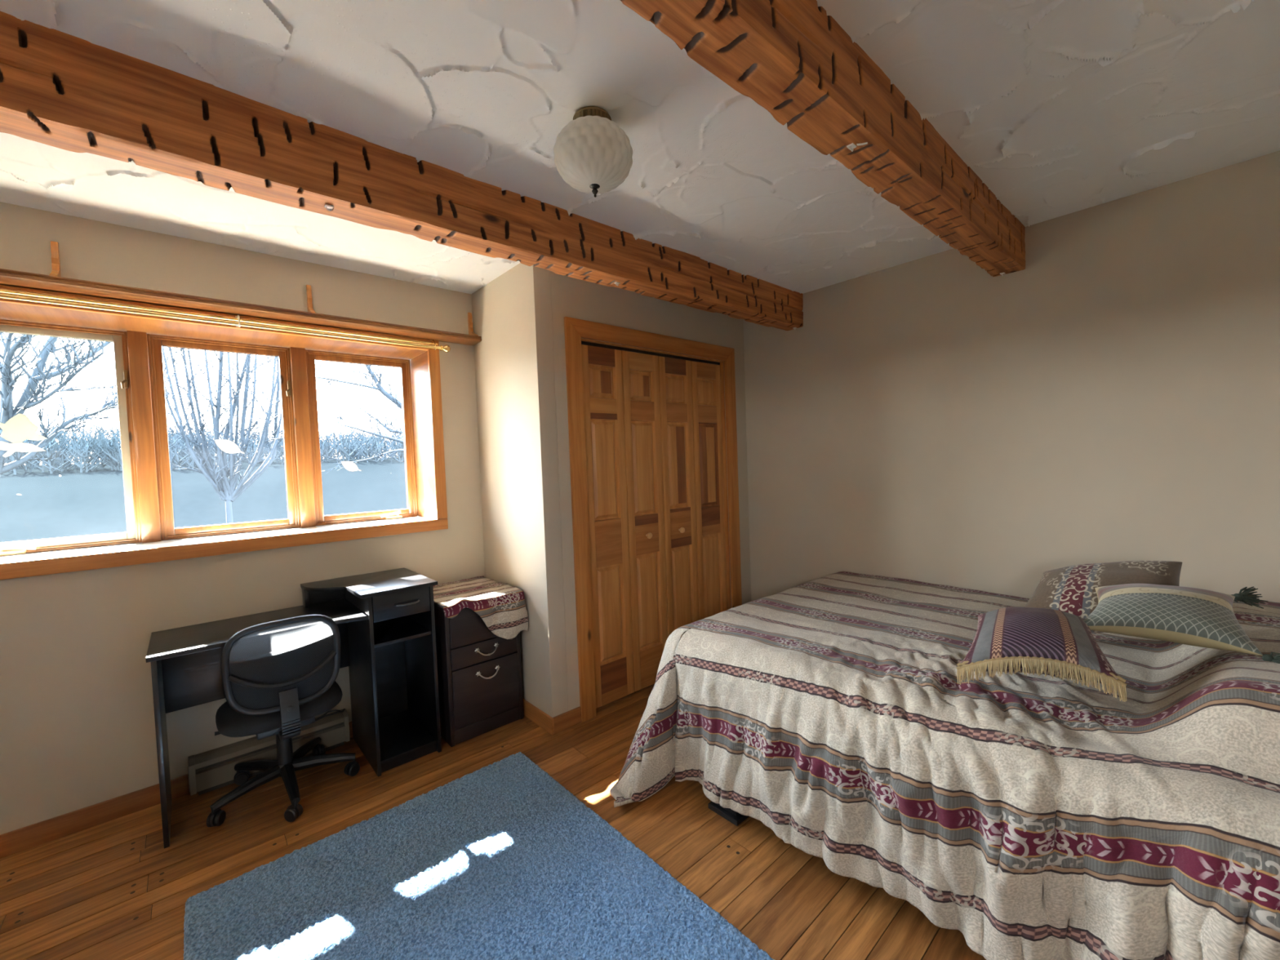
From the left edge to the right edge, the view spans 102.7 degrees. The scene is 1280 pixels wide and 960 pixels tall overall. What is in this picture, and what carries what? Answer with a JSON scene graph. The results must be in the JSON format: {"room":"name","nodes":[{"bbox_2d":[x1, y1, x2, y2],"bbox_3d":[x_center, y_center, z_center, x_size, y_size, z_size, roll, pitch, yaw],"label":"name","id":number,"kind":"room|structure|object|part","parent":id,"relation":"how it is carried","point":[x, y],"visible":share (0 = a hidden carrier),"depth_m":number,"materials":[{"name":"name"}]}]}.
{"room":"bedroom","nodes":[
{"label":"bedroom","id":0,"kind":"room"},
{"bbox_2d":[0,201,484,835],"bbox_3d":[-1.444,0.127,2.921,4.535,2.492,0.360,-4,3,-41],"label":"wall","id":1,"kind":"structure","parent":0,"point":[77,731],"depth_m":2.14,"materials":[{"name":"beige paint"}]},
{"bbox_2d":[0,720,352,858],"bbox_3d":[-1.946,1.317,2.231,2.750,0.082,0.015,-4,3,-41],"label":"baseboard","id":2,"kind":"structure","parent":1,"relation":"attached to","point":[31,836],"depth_m":2.02,"materials":[{"name":"brown wood"}]},
{"bbox_2d":[0,284,448,580],"bbox_3d":[-1.962,-0.207,2.444,1.904,1.076,0.377,-4,3,-41],"label":"window","id":3,"kind":"structure","parent":1,"relation":"attached to","point":[152,535],"depth_m":2.41,"materials":[{"name":"brown wood"}]},
{"bbox_3d":[-2.554,0.281,2.090,0.121,0.046,0.038,-4,3,-41],"label":"crank handle","id":4,"kind":"part","parent":3,"relation":"part of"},
{"bbox_2d":[0,440,44,457],"bbox_3d":[-2.580,-0.128,2.119,0.160,0.067,0.001,-4,3,-41],"label":"decal","id":5,"kind":"object","parent":3,"relation":"attached to","point":[11,448],"visible":1,"depth_m":2.12,"materials":[{"name":"white plastic"}]},
{"bbox_2d":[0,413,46,443],"bbox_3d":[-2.574,-0.211,2.126,0.147,0.131,0.001,-4,3,-41],"label":"decal","id":6,"kind":"object","parent":3,"relation":"attached to","point":[19,428],"visible":1,"depth_m":2.13},
{"bbox_3d":[-2.524,-0.177,2.170,0.515,0.927,0.036,-4,3,-41],"label":"sash","id":7,"kind":"part","parent":3,"relation":"part of","materials":[{"name":"brown wood"}]},
{"bbox_3d":[-1.857,-0.715,2.298,1.770,0.059,0.022,-4,3,-41],"label":"head casing","id":8,"kind":"part","parent":3,"relation":"part of","materials":[{"name":"brown wood"}]},
{"bbox_3d":[-1.934,0.279,2.461,1.770,0.020,0.362,-4,3,-41],"label":"sill","id":9,"kind":"part","parent":3,"relation":"part of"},
{"bbox_3d":[-1.825,0.300,2.329,1.904,0.061,0.022,-4,3,-41],"label":"casing","id":10,"kind":"part","parent":3,"relation":"part of","materials":[{"name":"brown wood"}]},
{"bbox_3d":[-2.066,-0.209,2.576,0.512,0.927,0.036,-4,3,-41],"label":"sash","id":11,"kind":"part","parent":3,"relation":"part of","materials":[{"name":"brown wood"}]},
{"bbox_2d":[0,288,450,352],"bbox_3d":[-1.861,-0.701,2.225,2.075,0.070,0.082,-4,3,-41],"label":"window blind","id":12,"kind":"object","parent":3,"relation":"attached to","point":[237,323],"visible":1,"depth_m":2.19,"materials":[{"name":"gold metal"}]},
{"bbox_2d":[214,439,244,453],"bbox_3d":[-2.064,-0.168,2.578,0.115,0.073,0.001,-4,3,-41],"label":"decal","id":13,"kind":"object","parent":3,"relation":"attached to","point":[227,446],"visible":1,"depth_m":2.57},
{"bbox_2d":[342,461,360,471],"bbox_3d":[-1.656,-0.079,2.940,0.098,0.060,0.001,-4,3,-41],"label":"decal","id":14,"kind":"object","parent":3,"relation":"attached to","point":[350,466],"visible":1,"depth_m":2.94},
{"bbox_3d":[-1.608,-0.240,2.981,0.508,0.927,0.036,-4,3,-41],"label":"sash","id":15,"kind":"part","parent":3,"relation":"part of","materials":[{"name":"brown wood"}]},
{"bbox_3d":[-1.478,0.208,3.043,0.121,0.046,0.038,-4,3,-41],"label":"crank handle","id":16,"kind":"part","parent":3,"relation":"part of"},
{"bbox_3d":[-1.155,-0.284,2.921,0.060,1.015,0.022,-4,3,-41],"label":"casing","id":17,"kind":"part","parent":3,"relation":"part of","materials":[{"name":"brown wood"}]},
{"bbox_2d":[0,240,481,345],"bbox_3d":[-1.824,-0.843,2.266,2.299,0.192,0.114,-4,3,-41],"label":"curtain rod","id":18,"kind":"object","parent":1,"relation":"attached to","point":[54,282],"visible":1,"depth_m":2.21,"materials":[{"name":"brown wood"}]},
{"bbox_2d":[0,683,986,959],"bbox_3d":[0.174,1.349,1.112,4.435,0.060,4.500,-4,3,-41],"label":"floor","id":19,"kind":"structure","parent":0,"point":[112,890],"depth_m":1.81,"materials":[{"name":"brown wood"}]},
{"bbox_2d":[188,708,350,795],"bbox_3d":[-1.711,1.264,2.401,0.604,0.157,0.071,-4,3,-41],"label":"baseboard heater","id":20,"kind":"object","parent":19,"relation":"on","point":[211,770],"visible":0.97,"depth_m":2.32,"materials":[{"name":"beige metal"}]},
{"bbox_2d":[315,708,344,721],"bbox_3d":[-1.545,1.164,2.546,0.144,0.027,0.035,-4,3,-41],"label":"power cord","id":21,"kind":"object","parent":20,"relation":"on","point":[340,711],"visible":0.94,"depth_m":2.54,"materials":[{"name":"black plastic"}]},
{"bbox_2d":[205,614,359,826],"bbox_3d":[-1.528,0.947,2.187,0.545,0.793,0.520,-4,3,-41],"label":"office chair","id":22,"kind":"object","parent":19,"relation":"on","point":[279,692],"visible":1,"depth_m":2.05,"materials":[{"name":"black plastic"}]},
{"bbox_3d":[-1.550,0.967,2.215,0.440,0.085,0.410,-4,3,-41],"label":"seat","id":23,"kind":"part","parent":22,"relation":"part of","materials":[{"name":"black fabric"}]},
{"bbox_3d":[-1.420,0.736,2.050,0.396,0.369,0.059,-4,3,-41],"label":"frame","id":24,"kind":"part","parent":22,"relation":"part of","materials":[{"name":"black plastic"}]},
{"bbox_3d":[-1.418,0.736,2.048,0.359,0.329,0.038,-4,3,-41],"label":"panel","id":25,"kind":"part","parent":22,"relation":"part of","materials":[{"name":"plastic"}]},
{"bbox_3d":[-1.532,1.021,2.199,0.200,0.035,0.230,-4,3,-41],"label":"seat plate","id":26,"kind":"part","parent":22,"relation":"part of","materials":[{"name":"black plastic"}]},
{"bbox_2d":[145,568,441,848],"bbox_3d":[-1.486,0.921,2.296,1.008,0.833,0.500,-4,3,-41],"label":"desk","id":27,"kind":"object","parent":19,"relation":"on","point":[384,620],"visible":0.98,"depth_m":2.39,"materials":[{"name":"black laminate"}]},
{"bbox_3d":[-1.888,1.008,2.023,0.016,0.709,0.369,-4,3,-41],"label":"panel","id":28,"kind":"part","parent":27,"relation":"part of","materials":[{"name":"black laminate"}]},
{"bbox_3d":[-1.737,0.797,2.367,0.688,0.324,0.015,-4,3,-41],"label":"modesty panel","id":29,"kind":"part","parent":27,"relation":"part of","materials":[{"name":"black laminate"}]},
{"bbox_3d":[-1.225,0.569,2.505,0.246,0.120,0.397,-4,3,-41],"label":"drawer","id":30,"kind":"part","parent":27,"relation":"part of","materials":[{"name":"black laminate"}]},
{"bbox_2d":[373,615,431,648],"bbox_3d":[-1.242,0.738,2.538,0.252,0.015,0.445,-4,3,-41],"label":"shelf","id":31,"kind":"object","parent":27,"relation":"attached to","point":[391,631],"depth_m":2.48,"materials":[{"name":"black laminate"}]},
{"bbox_3d":[-1.070,0.569,2.359,0.112,0.012,0.030,-4,3,-41],"label":"handle","id":32,"kind":"part","parent":27,"relation":"part of","materials":[{"name":"metal"}]},
{"bbox_2d":[378,709,437,773],"bbox_3d":[-1.220,1.290,2.555,0.252,0.060,0.450,-4,3,-41],"label":"shelf","id":33,"kind":"object","parent":27,"relation":"attached to","point":[404,737],"depth_m":2.49,"materials":[{"name":"black laminate"}]},
{"bbox_2d":[433,602,523,746],"bbox_3d":[-0.929,0.955,2.786,0.412,0.690,0.489,-4,3,-41],"label":"file cabinet","id":34,"kind":"object","parent":19,"relation":"on","point":[480,684],"visible":0.7,"depth_m":2.58,"materials":[{"name":"brown laminate"}]},
{"bbox_3d":[-0.801,0.726,2.624,0.353,0.186,0.018,-4,3,-41],"label":"drawer","id":35,"kind":"part","parent":34,"relation":"part of","materials":[{"name":"brown laminate"}]},
{"bbox_2d":[432,575,528,639],"bbox_3d":[-0.924,0.701,2.767,0.433,0.249,0.556,-4,3,-41],"label":"patterned cloth","id":36,"kind":"object","parent":34,"relation":"on","point":[501,606],"visible":0.91,"depth_m":2.65,"materials":[{"name":"multicoloured fabric"}]},
{"bbox_3d":[-0.796,0.876,2.629,0.353,0.104,0.018,-4,3,-41],"label":"drawer","id":37,"kind":"part","parent":34,"relation":"part of","materials":[{"name":"brown laminate"}]},
{"bbox_3d":[-0.788,1.078,2.636,0.353,0.291,0.018,-4,3,-41],"label":"drawer","id":38,"kind":"part","parent":34,"relation":"part of","materials":[{"name":"brown laminate"}]},
{"bbox_3d":[-0.775,0.871,2.616,0.133,0.048,0.030,-4,3,-41],"label":"handle","id":39,"kind":"part","parent":34,"relation":"part of","materials":[{"name":"grey metal"}]},
{"bbox_3d":[-0.770,0.991,2.620,0.133,0.048,0.030,-4,3,-41],"label":"handle","id":40,"kind":"part","parent":34,"relation":"part of","materials":[{"name":"grey metal"}]},
{"bbox_2d":[183,751,774,959],"bbox_3d":[-0.401,1.321,1.347,1.202,0.022,1.860,-4,3,-41],"label":"rug","id":41,"kind":"object","parent":19,"relation":"on","point":[500,860],"visible":1,"depth_m":1.62,"materials":[{"name":"blue carpet"}]},
{"bbox_2d":[707,800,749,826],"bbox_3d":[1.403,0.966,1.865,1.550,0.563,1.980,-4,3,-41],"label":"bed","id":42,"kind":"object","parent":19,"relation":"on","point":[734,817],"visible":0.02,"depth_m":1.94,"materials":[{"name":"metal"}]},
{"bbox_2d":[609,571,1279,959],"bbox_3d":[1.241,0.842,1.831,1.846,0.779,2.400,-4,3,-41],"label":"comforter","id":43,"kind":"object","parent":42,"relation":"on","point":[1030,816],"visible":0.91,"depth_m":1.39,"materials":[{"name":"fabric"}]},
{"bbox_2d":[956,606,1126,702],"bbox_3d":[1.163,0.484,1.545,0.377,0.177,0.400,-1,2,29],"label":"throw pillow","id":44,"kind":"object","parent":43,"relation":"on","point":[1052,642],"visible":0.97,"depth_m":1.43,"materials":[{"name":"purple fabric"}]},
{"bbox_2d":[1023,560,1182,632],"bbox_3d":[1.657,0.424,1.875,0.493,0.258,0.284,0,3,39],"label":"throw pillow","id":45,"kind":"object","parent":43,"relation":"on","point":[1070,589],"visible":0.5,"depth_m":1.82,"materials":[{"name":"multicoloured fabric"}]},
{"bbox_2d":[1083,583,1279,663],"bbox_3d":[1.623,0.427,1.583,0.510,0.199,0.442,-1,2,36],"label":"throw pillow","id":46,"kind":"object","parent":43,"relation":"on","point":[1187,615],"visible":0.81,"depth_m":1.49,"materials":[{"name":"green fabric"}]},
{"bbox_2d":[471,262,568,717],"bbox_3d":[-0.687,0.101,2.869,0.100,2.492,0.722,-4,3,-41],"label":"wall","id":47,"kind":"structure","parent":0,"point":[512,314],"depth_m":2.69,"materials":[{"name":"beige paint"}]},
{"bbox_2d":[522,697,554,735],"bbox_3d":[-0.678,1.248,2.860,0.015,0.082,0.722,-4,3,-41],"label":"baseboard","id":48,"kind":"structure","parent":47,"relation":"attached to","point":[540,717],"depth_m":2.68,"materials":[{"name":"brown wood"}]},
{"bbox_2d":[0,0,1279,293],"bbox_3d":[0.085,-1.061,1.026,4.435,0.046,4.500,-4,3,-41],"label":"ceiling","id":49,"kind":"structure","parent":0,"point":[1060,108],"depth_m":1.52,"materials":[{"name":"paint"}]},
{"bbox_2d":[0,11,803,330],"bbox_3d":[-0.525,-0.995,1.986,4.085,0.232,0.139,-4,3,-41],"label":"ceiling beam","id":50,"kind":"structure","parent":49,"relation":"attached to","point":[60,90],"depth_m":1.51,"materials":[{"name":"brown wood"}]},
{"bbox_2d":[324,204,333,210],"bbox_3d":[-0.964,-0.842,1.587,0.022,0.014,0.018,-4,3,-41],"label":"clip","id":51,"kind":"object","parent":50,"relation":"attached to","point":[326,206],"visible":1,"depth_m":1.58,"materials":[{"name":"white plastic"}]},
{"bbox_2d":[553,106,632,197],"bbox_3d":[-0.139,-0.968,1.538,0.235,0.234,0.235,-4,3,-41],"label":"ceiling light","id":52,"kind":"object","parent":49,"relation":"attached to","point":[593,154],"visible":1,"depth_m":1.47,"materials":[{"name":"white glass"}]},
{"bbox_2d":[620,0,1025,276],"bbox_3d":[0.246,-0.999,1.113,4.085,0.218,0.134,-4,3,-41],"label":"ceiling beam","id":53,"kind":"structure","parent":49,"relation":"attached to","point":[792,58],"depth_m":1.30,"materials":[{"name":"brown wood"}]},
{"bbox_2d":[846,142,867,151],"bbox_3d":[0.590,-0.906,1.391,0.050,0.014,0.025,-1,2,34],"label":"clip","id":54,"kind":"object","parent":53,"relation":"attached to","point":[851,146],"visible":1,"depth_m":1.39,"materials":[{"name":"white plastic"}]},
{"bbox_2d":[550,271,751,710],"bbox_3d":[0.149,0.059,3.193,1.585,2.492,0.100,-4,3,-41],"label":"wall","id":55,"kind":"structure","parent":0,"point":[571,297],"depth_m":2.85,"materials":[{"name":"beige paint"}]},
{"bbox_2d":[552,706,582,733],"bbox_3d":[-0.376,1.244,2.656,0.168,0.082,0.015,-4,3,-41],"label":"baseboard","id":56,"kind":"structure","parent":55,"relation":"attached to","point":[564,721],"depth_m":2.65,"materials":[{"name":"brown wood"}]},
{"bbox_2d":[564,316,742,722],"bbox_3d":[0.136,0.185,3.168,1.383,2.123,0.121,-4,3,-41],"label":"door","id":57,"kind":"structure","parent":55,"relation":"in","point":[648,429],"depth_m":3.04,"materials":[{"name":"brown wood"}]},
{"bbox_3d":[-0.314,0.218,2.704,0.092,2.123,0.020,-4,3,-41],"label":"casing","id":58,"kind":"part","parent":57,"relation":"part of","materials":[{"name":"brown wood"}]},
{"bbox_3d":[0.052,0.329,3.040,0.037,0.037,0.039,-4,3,-41],"label":"knob","id":59,"kind":"part","parent":57,"relation":"part of","materials":[{"name":"brown wood"}]},
{"bbox_3d":[0.131,-0.828,3.095,1.383,0.093,0.020,-4,3,-41],"label":"head casing","id":60,"kind":"part","parent":57,"relation":"part of","materials":[{"name":"brown wood"}]},
{"bbox_3d":[0.262,0.315,3.225,0.037,0.037,0.039,-4,3,-41],"label":"knob","id":61,"kind":"part","parent":57,"relation":"part of","materials":[{"name":"brown wood"}]},
{"bbox_3d":[0.649,0.152,3.557,0.097,2.123,0.020,-4,3,-41],"label":"casing","id":62,"kind":"part","parent":57,"relation":"part of","materials":[{"name":"brown wood"}]},
{"bbox_2d":[742,151,1279,602],"bbox_3d":[1.825,0.020,2.570,0.100,2.492,4.500,-4,3,-41],"label":"wall","id":63,"kind":"structure","parent":0,"point":[1113,396],"depth_m":2.38,"materials":[{"name":"beige paint"}]},
{"label":"outside","id":64,"kind":"structure","parent":0,"visible":0},
{"bbox_2d":[0,457,407,542],"bbox_3d":[-13.378,-0.672,32.181,200.000,5.029,180.000,-4,3,-41],"label":"ground","id":65,"kind":"structure","parent":64,"point":[75,503],"depth_m":28.54,"materials":[{"name":"white snow"}]},
{"bbox_2d":[0,332,199,495],"bbox_3d":[-6.688,-0.651,6.385,1.728,6.365,2.606,-2,2,-1],"label":"tree","id":66,"kind":"object","parent":65,"relation":"on","point":[7,411],"visible":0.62,"depth_m":5.84,"materials":[{"name":"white plant"}]},
{"bbox_2d":[111,346,283,523],"bbox_3d":[-7.635,-1.117,9.430,3.132,7.150,1.909,-3,2,-34],"label":"tree","id":67,"kind":"object","parent":65,"relation":"on","point":[227,491],"visible":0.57,"depth_m":9.27,"materials":[{"name":"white plant"}]},
{"bbox_2d":[4,420,404,475],"bbox_3d":[-36.359,-4.784,67.093,103.379,6.752,34.136,-4,3,-41],"label":"bushes","id":68,"kind":"object","parent":65,"relation":"on","point":[107,448],"visible":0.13,"depth_m":47.92,"materials":[{"name":"grey plant"}]},
{"bbox_2d":[275,360,404,474],"bbox_3d":[-4.932,-0.667,9.173,2.490,6.072,1.127,-3,2,-27],"label":"tree","id":69,"kind":"object","parent":65,"relation":"on","point":[390,396],"visible":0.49,"depth_m":9.26,"materials":[{"name":"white plant"}]}
]}

